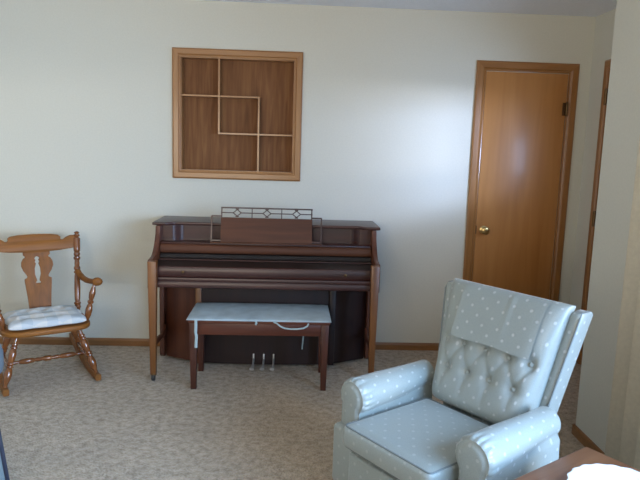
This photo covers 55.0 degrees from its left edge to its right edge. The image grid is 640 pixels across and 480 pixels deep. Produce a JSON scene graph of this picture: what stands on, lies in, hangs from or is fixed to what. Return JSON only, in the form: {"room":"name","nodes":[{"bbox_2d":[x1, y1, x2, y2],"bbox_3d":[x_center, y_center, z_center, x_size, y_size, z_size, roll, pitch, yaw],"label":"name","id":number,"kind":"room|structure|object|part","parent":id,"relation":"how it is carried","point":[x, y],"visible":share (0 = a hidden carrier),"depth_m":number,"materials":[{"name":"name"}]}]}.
{"room":"living room","nodes":[
{"label":"living room","id":0,"kind":"room"},
{"bbox_2d":[0,344,583,479],"bbox_3d":[-0.434,1.282,1.650,5.083,0.100,6.160,1,9,-3],"label":"floor","id":1,"kind":"structure","parent":0,"point":[58,422],"depth_m":3.36,"materials":[{"name":"beige carpet"}]},
{"bbox_2d":[0,344,3,373],"bbox_3d":[-1.711,0.746,2.971,0.336,0.490,0.336,1,9,-3],"label":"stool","id":2,"kind":"object","parent":1,"relation":"on","point":[1,348],"visible":1,"depth_m":2.98,"materials":[{"name":"fabric"}]},
{"bbox_2d":[0,430,9,479],"bbox_3d":[-1.565,0.895,2.395,0.637,0.375,0.073,-5,11,-37],"label":"panel","id":3,"kind":"object","parent":1,"relation":"on","point":[4,475],"visible":1,"depth_m":2.56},
{"bbox_3d":[-1.572,0.888,2.389,0.617,0.330,0.057,-5,11,-37],"label":"panel","id":4,"kind":"part","parent":3,"relation":"part of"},
{"bbox_2d":[0,231,102,396],"bbox_3d":[-1.788,0.409,3.930,0.668,0.868,0.800,-4,10,-33],"label":"rocking chair","id":5,"kind":"object","parent":1,"relation":"on","point":[31,246],"visible":0.91,"depth_m":3.99,"materials":[{"name":"brown wood"}]},
{"bbox_3d":[-1.981,0.663,3.867,0.128,0.290,0.048,2,9,0],"label":"leg","id":6,"kind":"part","parent":5,"relation":"part of","materials":[{"name":"brown wood"}]},
{"bbox_3d":[-1.812,0.708,3.602,0.048,0.292,0.139,3,9,11],"label":"leg","id":7,"kind":"part","parent":5,"relation":"part of","materials":[{"name":"brown wood"}]},
{"bbox_3d":[-1.878,0.022,4.043,0.530,0.117,0.062,-4,10,-33],"label":"crest rail","id":8,"kind":"part","parent":5,"relation":"part of","materials":[{"name":"brown wood"}]},
{"bbox_2d":[3,305,85,330],"bbox_3d":[-1.717,0.474,3.827,0.439,0.073,0.346,-4,10,-33],"label":"pad","id":9,"kind":"object","parent":5,"relation":"on","point":[39,317],"visible":1,"depth_m":3.75,"materials":[{"name":"white fabric"}]},
{"bbox_3d":[-1.731,0.523,3.854,0.516,0.032,0.420,-4,10,-33],"label":"seat","id":10,"kind":"part","parent":5,"relation":"part of","materials":[{"name":"brown wood"}]},
{"bbox_3d":[-1.628,0.639,4.095,0.048,0.290,0.128,6,10,27],"label":"leg","id":11,"kind":"part","parent":5,"relation":"part of","materials":[{"name":"brown wood"}]},
{"bbox_3d":[-1.640,0.208,4.149,0.044,0.526,0.172,-1,9,-18],"label":"post","id":12,"kind":"part","parent":5,"relation":"part of","materials":[{"name":"brown wood"}]},
{"bbox_3d":[-1.453,0.684,3.832,0.139,0.292,0.048,3,9,10],"label":"leg","id":13,"kind":"part","parent":5,"relation":"part of","materials":[{"name":"brown wood"}]},
{"bbox_3d":[-1.509,0.252,4.006,0.069,0.074,0.378,-5,11,-39],"label":"arm","id":14,"kind":"part","parent":5,"relation":"part of","materials":[{"name":"brown wood"}]},
{"bbox_2d":[188,320,329,390],"bbox_3d":[-0.377,0.676,3.889,0.850,0.438,0.360,1,9,-3],"label":"piano bench","id":15,"kind":"object","parent":1,"relation":"on","point":[321,330],"visible":0.5,"depth_m":3.71,"materials":[{"name":"brown wood"}]},
{"bbox_3d":[-0.765,0.700,3.722,0.048,0.418,0.048,1,9,-3],"label":"leg","id":16,"kind":"part","parent":15,"relation":"part of","materials":[{"name":"brown wood"}]},
{"bbox_3d":[-0.778,0.654,4.022,0.048,0.418,0.048,1,9,-3],"label":"leg","id":17,"kind":"part","parent":15,"relation":"part of","materials":[{"name":"brown wood"}]},
{"bbox_2d":[186,303,331,348],"bbox_3d":[-0.374,0.596,3.865,0.860,0.325,0.427,1,9,-3],"label":"pad","id":18,"kind":"object","parent":15,"relation":"on","point":[252,312],"visible":1,"depth_m":3.77,"materials":[{"name":"white fabric"}]},
{"bbox_3d":[-0.365,0.539,3.709,0.746,0.072,0.018,1,9,-3],"label":"bench rail","id":19,"kind":"part","parent":15,"relation":"part of","materials":[{"name":"brown wood"}]},
{"bbox_3d":[0.011,0.673,4.060,0.048,0.418,0.048,1,9,-3],"label":"leg","id":20,"kind":"part","parent":15,"relation":"part of","materials":[{"name":"brown wood"}]},
{"bbox_3d":[0.024,0.718,3.759,0.048,0.418,0.048,1,9,-3],"label":"leg","id":21,"kind":"part","parent":15,"relation":"part of","materials":[{"name":"brown wood"}]},
{"bbox_2d":[147,207,379,380],"bbox_3d":[-0.359,0.318,4.121,1.490,1.077,0.680,1,9,-3],"label":"piano","id":22,"kind":"object","parent":1,"relation":"on","point":[335,264],"visible":0.88,"depth_m":4.01,"materials":[{"name":"brown wood"}]},
{"bbox_3d":[-1.033,0.483,3.799,0.052,0.717,0.052,1,9,-3],"label":"leg","id":23,"kind":"part","parent":22,"relation":"part of","materials":[{"name":"brown wood"}]},
{"bbox_3d":[-1.063,0.349,4.111,0.030,0.917,0.645,1,9,-3],"label":"panel","id":24,"kind":"part","parent":22,"relation":"part of","materials":[{"name":"brown wood"}]},
{"bbox_3d":[-1.046,0.629,4.002,0.022,0.067,0.325,1,9,-3],"label":"toe rail","id":25,"kind":"part","parent":22,"relation":"part of","materials":[{"name":"brown wood"}]},
{"bbox_3d":[-0.938,0.517,4.278,0.241,0.564,0.355,1,9,-3],"label":"panel","id":26,"kind":"part","parent":22,"relation":"part of","materials":[{"name":"brown wood"}]},
{"bbox_3d":[-0.372,0.532,4.291,0.850,0.564,0.384,1,9,-3],"label":"panel","id":27,"kind":"part","parent":22,"relation":"part of","materials":[{"name":"brown wood"}]},
{"bbox_3d":[-0.353,-0.118,4.209,1.490,0.020,0.377,1,9,-3],"label":"lid","id":28,"kind":"part","parent":22,"relation":"part of","materials":[{"name":"brown wood"}]},
{"bbox_3d":[-0.355,-0.059,4.229,1.400,0.102,0.352,1,9,-3],"label":"panel","id":29,"kind":"part","parent":22,"relation":"part of","materials":[{"name":"brown wood"}]},
{"bbox_3d":[0.192,0.543,4.332,0.241,0.564,0.355,1,9,-3],"label":"panel","id":30,"kind":"part","parent":22,"relation":"part of","materials":[{"name":"brown wood"}]},
{"bbox_3d":[0.320,0.661,4.067,0.022,0.067,0.325,1,9,-3],"label":"toe rail","id":31,"kind":"part","parent":22,"relation":"part of","materials":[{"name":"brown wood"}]},
{"bbox_3d":[0.340,0.382,4.177,0.030,0.917,0.645,1,9,-3],"label":"panel","id":32,"kind":"part","parent":22,"relation":"part of","materials":[{"name":"brown wood"}]},
{"bbox_3d":[0.333,0.515,3.864,0.052,0.717,0.052,1,9,-3],"label":"leg","id":33,"kind":"part","parent":22,"relation":"part of","materials":[{"name":"brown wood"}]},
{"bbox_2d":[332,278,592,479],"bbox_3d":[0.525,0.680,2.434,0.771,0.915,0.767,-5,11,-38],"label":"armchair","id":34,"kind":"object","parent":1,"relation":"on","point":[497,418],"visible":0.89,"depth_m":2.35,"materials":[{"name":"fabric"}]},
{"bbox_3d":[0.247,0.884,2.653,0.400,0.260,0.137,-5,11,-38],"label":"panel","id":35,"kind":"part","parent":34,"relation":"part of","materials":[{"name":"fabric"}]},
{"bbox_3d":[0.121,0.796,2.528,0.012,0.437,0.136,-5,11,-38],"label":"arm","id":36,"kind":"part","parent":34,"relation":"part of","materials":[{"name":"fabric"}]},
{"bbox_3d":[0.265,0.960,2.278,0.045,0.192,0.456,-5,11,-38],"label":"panel","id":37,"kind":"part","parent":34,"relation":"part of","materials":[{"name":"fabric"}]},
{"bbox_3d":[0.297,0.775,2.662,0.435,0.450,0.158,-5,11,-38],"label":"arm","id":38,"kind":"part","parent":34,"relation":"part of","materials":[{"name":"fabric"}]},
{"bbox_2d":[342,399,487,479],"bbox_3d":[0.412,0.765,2.360,0.490,0.114,0.464,-5,11,-38],"label":"seat cushion","id":39,"kind":"object","parent":34,"relation":"on","point":[416,440],"depth_m":2.29,"materials":[{"name":"fabric"}]},
{"bbox_3d":[0.725,0.635,2.584,0.245,0.792,0.562,-5,11,-38],"label":"frame","id":40,"kind":"part","parent":34,"relation":"part of","materials":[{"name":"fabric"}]},
{"bbox_3d":[0.495,0.879,2.053,0.012,0.437,0.136,-5,11,-38],"label":"arm","id":41,"kind":"part","parent":34,"relation":"part of","materials":[{"name":"fabric"}]},
{"bbox_2d":[450,282,551,359],"bbox_3d":[0.724,0.321,2.499,0.129,0.215,0.395,-5,11,-38],"label":"headrest cover","id":42,"kind":"object","parent":34,"relation":"on","point":[508,322],"visible":1,"depth_m":2.47,"materials":[{"name":"fabric"}]},
{"bbox_2d":[432,278,575,423],"bbox_3d":[0.696,0.474,2.533,0.241,0.527,0.580,-5,11,-38],"label":"cushion","id":43,"kind":"object","parent":34,"relation":"on","point":[491,385],"depth_m":2.40,"materials":[{"name":"fabric"}]},
{"bbox_3d":[0.670,0.858,2.188,0.435,0.450,0.158,-5,11,-38],"label":"arm","id":44,"kind":"part","parent":34,"relation":"part of","materials":[{"name":"fabric"}]},
{"bbox_2d":[514,447,639,479],"bbox_3d":[0.757,1.003,1.725,0.700,0.500,0.500,-4,10,-35],"label":"end table","id":45,"kind":"object","parent":1,"relation":"on","point":[558,469],"visible":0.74,"depth_m":1.96,"materials":[{"name":"brown wood"}]},
{"bbox_2d":[567,463,639,479],"bbox_3d":[0.872,0.733,1.771,0.305,0.027,0.305,1,9,-3],"label":"plate","id":46,"kind":"object","parent":45,"relation":"on","point":[596,471],"visible":1,"depth_m":1.88,"materials":[{"name":"white ceramic"}]},
{"bbox_2d":[0,0,595,342],"bbox_3d":[-0.525,-0.421,4.426,5.083,2.440,0.120,1,9,-3],"label":"wall","id":47,"kind":"structure","parent":0,"point":[388,94],"depth_m":4.32,"materials":[{"name":"paint"}]},
{"bbox_2d":[0,336,438,350],"bbox_3d":[-0.969,0.758,4.517,4.020,0.055,0.012,1,9,-3],"label":"baseboard","id":48,"kind":"structure","parent":47,"relation":"attached to","point":[27,340],"depth_m":4.49,"materials":[{"name":"brown wood"}]},
{"bbox_2d":[172,47,302,180],"bbox_3d":[-0.578,-0.873,4.329,0.897,0.889,0.113,1,9,-3],"label":"shadow box","id":49,"kind":"object","parent":47,"relation":"attached to","point":[237,114],"visible":1,"depth_m":4.35,"materials":[{"name":"brown wood"}]},
{"bbox_3d":[-0.589,-0.456,4.345,0.897,0.058,0.021,1,9,-3],"label":"frame rail","id":50,"kind":"part","parent":49,"relation":"part of","materials":[{"name":"brown wood"}]},
{"bbox_3d":[-0.563,-1.277,4.222,0.897,0.058,0.021,1,9,-3],"label":"frame rail","id":51,"kind":"part","parent":49,"relation":"part of","materials":[{"name":"brown wood"}]},
{"bbox_2d":[463,60,579,301],"bbox_3d":[1.436,-0.201,4.451,0.733,2.115,0.066,1,9,-3],"label":"door","id":52,"kind":"structure","parent":47,"relation":"in","point":[520,141],"depth_m":4.43,"materials":[{"name":"brown wood"}]},
{"bbox_3d":[1.098,-0.212,4.458,0.057,2.115,0.019,1,9,-3],"label":"casing","id":53,"kind":"part","parent":52,"relation":"part of","materials":[{"name":"brown wood"}]},
{"bbox_3d":[1.195,-0.070,4.457,0.062,0.062,0.060,1,9,-3],"label":"knob","id":54,"kind":"part","parent":52,"relation":"part of","materials":[{"name":"gold metal"}]},
{"bbox_3d":[1.466,-1.221,4.322,0.733,0.057,0.019,1,9,-3],"label":"head casing","id":55,"kind":"part","parent":52,"relation":"part of","materials":[{"name":"brown wood"}]},
{"bbox_3d":[1.773,-0.196,4.490,0.057,2.115,0.019,1,9,-3],"label":"casing","id":56,"kind":"part","parent":52,"relation":"part of","materials":[{"name":"brown wood"}]},
{"bbox_2d":[203,0,616,16],"bbox_3d":[-0.357,-1.229,1.274,5.083,0.100,6.160,1,9,-3],"label":"ceiling","id":57,"kind":"structure","parent":0,"point":[589,8],"depth_m":4.10,"materials":[{"name":"paint"}]},
{"bbox_2d":[570,9,615,310],"bbox_3d":[2.001,-0.198,3.446,0.120,2.440,2.100,1,9,-3],"label":"wall","id":58,"kind":"structure","parent":0,"point":[604,26],"depth_m":4.34,"materials":[{"name":"paint"}]},
{"bbox_2d":[576,59,610,364],"bbox_3d":[1.903,-0.106,3.916,0.028,2.115,0.760,1,9,-3],"label":"door","id":59,"kind":"structure","parent":58,"relation":"in","point":[607,62],"depth_m":4.22,"materials":[{"name":"brown wood"}]},
{"bbox_3d":[1.938,-1.124,3.764,0.019,0.057,0.760,1,9,-3],"label":"head casing","id":60,"kind":"part","parent":59,"relation":"part of","materials":[{"name":"brown wood"}]},
{"bbox_2d":[576,0,639,452],"bbox_3d":[1.558,0.174,0.871,0.120,2.440,4.538,1,9,-3],"label":"wall","id":61,"kind":"structure","parent":0,"point":[622,119],"depth_m":2.96,"materials":[{"name":"paint"}]},
{"bbox_2d":[573,425,604,454],"bbox_3d":[1.456,1.352,1.044,0.012,0.055,4.538,1,9,-3],"label":"baseboard","id":62,"kind":"structure","parent":61,"relation":"attached to","point":[578,433],"depth_m":3.16,"materials":[{"name":"brown wood"}]},
{"bbox_2d":[605,136,639,469],"bbox_3d":[1.427,0.182,1.398,0.091,2.140,2.690,1,9,-3],"label":"curtain","id":63,"kind":"object","parent":61,"relation":"hanging from","point":[623,429],"visible":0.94,"depth_m":2.66,"materials":[{"name":"fabric"}]}
]}

